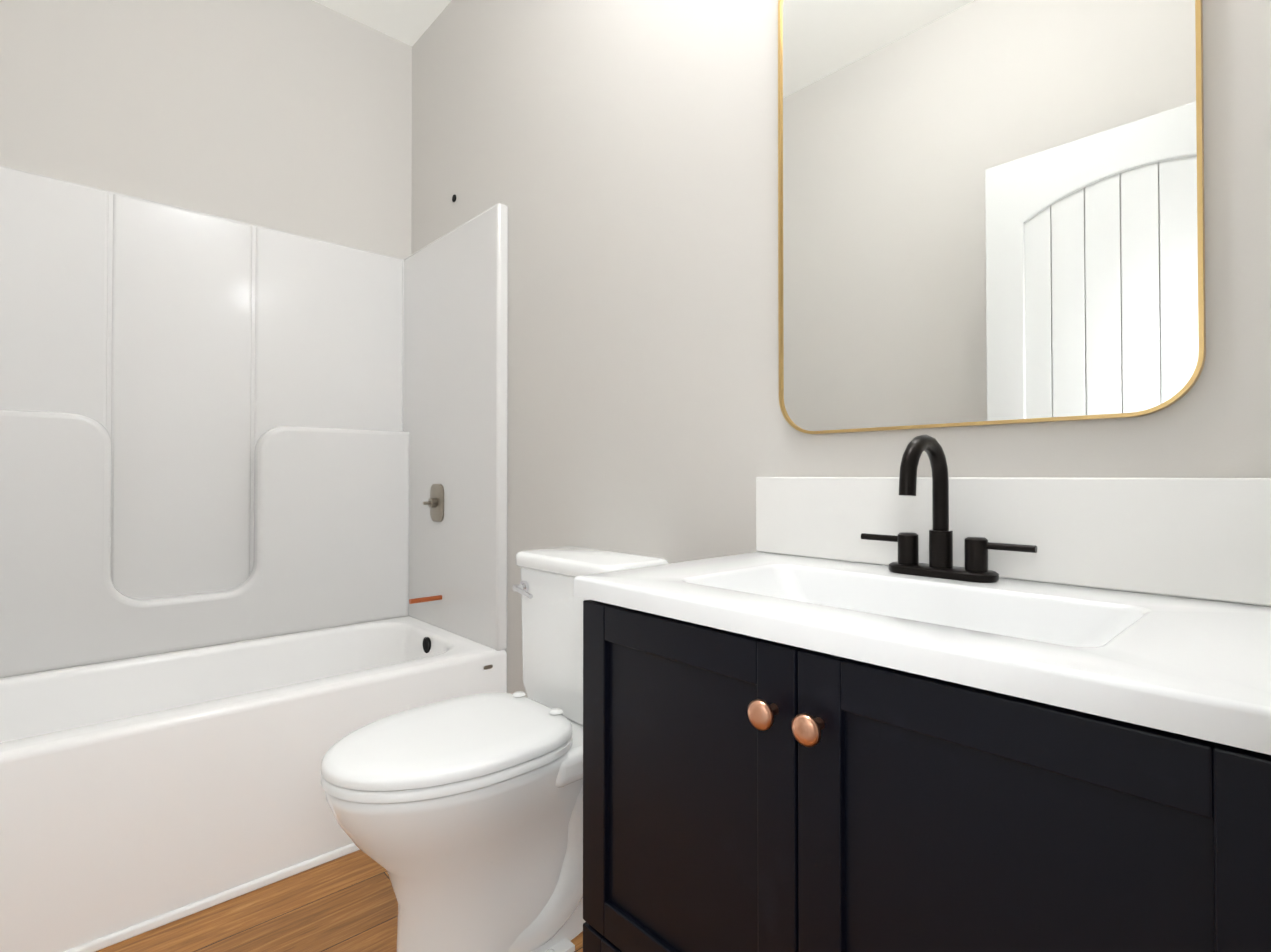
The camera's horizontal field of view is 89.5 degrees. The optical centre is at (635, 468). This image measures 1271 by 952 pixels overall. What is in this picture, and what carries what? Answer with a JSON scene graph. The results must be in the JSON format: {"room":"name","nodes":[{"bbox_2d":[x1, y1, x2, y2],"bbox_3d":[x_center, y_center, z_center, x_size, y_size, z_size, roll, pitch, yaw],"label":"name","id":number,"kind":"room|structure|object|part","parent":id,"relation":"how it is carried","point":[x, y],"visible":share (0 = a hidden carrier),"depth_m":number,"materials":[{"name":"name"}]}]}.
{"room":"bathroom","nodes":[
{"label":"bathroom","id":0,"kind":"room"},
{"bbox_2d":[0,0,411,258],"bbox_3d":[-1.480,-0.349,2.149,1.440,2.740,0.120,1,-1,-43],"label":"wall","id":1,"kind":"structure","parent":0,"point":[292,116],"depth_m":2.16,"materials":[{"name":"grey paint"}]},
{"bbox_2d":[96,850,582,951],"bbox_3d":[-0.166,1.055,0.706,1.680,0.100,4.000,1,-1,-43],"label":"floor","id":2,"kind":"structure","parent":0,"point":[347,903],"depth_m":1.44,"materials":[{"name":"wood"}]},
{"bbox_2d":[0,166,507,951],"bbox_3d":[-1.178,0.010,1.819,1.436,2.013,0.761,1,-1,-43],"label":"shower","id":3,"kind":"object","parent":2,"relation":"on","point":[252,524],"visible":0.85,"depth_m":1.98,"materials":[{"name":"white plastic"}]},
{"bbox_3d":[-0.732,0.124,2.290,0.054,0.136,0.100,1,-1,-43],"label":"valve plate","id":4,"kind":"part","parent":3,"relation":"part of","materials":[{"name":"silver metal"}]},
{"bbox_2d":[321,546,668,951],"bbox_3d":[-0.319,0.611,1.414,0.711,0.804,0.451,1,-1,-43],"label":"toilet","id":5,"kind":"object","parent":2,"relation":"on","point":[459,820],"visible":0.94,"depth_m":1.26,"materials":[{"name":"white ceramic"}]},
{"bbox_3d":[-0.382,0.572,1.311,0.479,0.019,0.374,1,-1,-43],"label":"seat","id":6,"kind":"part","parent":5,"relation":"part of","materials":[{"name":"white plastic"}]},
{"bbox_3d":[-0.382,0.544,1.312,0.479,0.033,0.374,1,-1,-43],"label":"seat lid","id":7,"kind":"part","parent":5,"relation":"part of","materials":[{"name":"white plastic"}]},
{"bbox_3d":[-0.346,0.798,1.342,0.566,0.428,0.364,1,-1,-43],"label":"bowl","id":8,"kind":"part","parent":5,"relation":"part of","materials":[{"name":"white ceramic"}]},
{"bbox_3d":[-0.269,0.296,1.564,0.039,0.032,0.092,1,-1,-43],"label":"lever","id":9,"kind":"part","parent":5,"relation":"part of","materials":[{"name":"silver metal"}]},
{"bbox_3d":[-0.114,0.417,1.560,0.184,0.337,0.364,1,-1,-43],"label":"tank","id":10,"kind":"part","parent":5,"relation":"part of","materials":[{"name":"white ceramic"}]},
{"bbox_3d":[-0.114,0.229,1.562,0.200,0.037,0.384,1,-1,-43],"label":"tank lid","id":11,"kind":"part","parent":5,"relation":"part of","materials":[{"name":"white ceramic"}]},
{"bbox_2d":[574,434,1270,951],"bbox_3d":[0.349,0.477,0.841,0.501,1.057,0.814,1,-1,-43],"label":"bathroom vanity","id":12,"kind":"object","parent":2,"relation":"on","point":[910,710],"visible":1,"depth_m":0.71,"materials":[{"name":"black wood"}]},
{"bbox_2d":[861,434,1036,582],"bbox_3d":[0.433,0.058,0.953,0.152,0.215,0.258,1,-1,-43],"label":"faucet","id":13,"kind":"object","parent":12,"relation":"on","point":[940,568],"depth_m":0.97,"materials":[{"name":"black metal"}]},
{"bbox_2d":[313,0,451,45],"bbox_3d":[-0.572,-1.780,1.179,1.680,0.100,2.800,1,-1,-43],"label":"ceiling","id":14,"kind":"structure","parent":0,"point":[409,22],"depth_m":2.42,"materials":[{"name":"white paint"}]},
{"bbox_2d":[411,0,1270,696],"bbox_3d":[0.002,-0.354,1.691,0.120,2.740,2.800,1,-1,-43],"label":"wall","id":15,"kind":"structure","parent":0,"point":[619,158],"depth_m":1.51,"materials":[{"name":"grey paint"}]},
{"bbox_2d":[778,0,1205,433],"bbox_3d":[0.503,-0.531,1.044,0.017,0.928,0.632,1,-1,-43],"label":"mirror","id":16,"kind":"object","parent":15,"relation":"attached to","point":[990,212],"visible":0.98,"depth_m":0.99,"materials":[{"name":"clear glass"}]},
{"bbox_2d":[756,477,1270,606],"bbox_3d":[0.526,0.090,1.008,0.020,0.152,0.814,1,-1,-43],"label":"backsplash","id":17,"kind":"structure","parent":15,"relation":"attached to","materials":[{"name":"white stone"}]}
]}

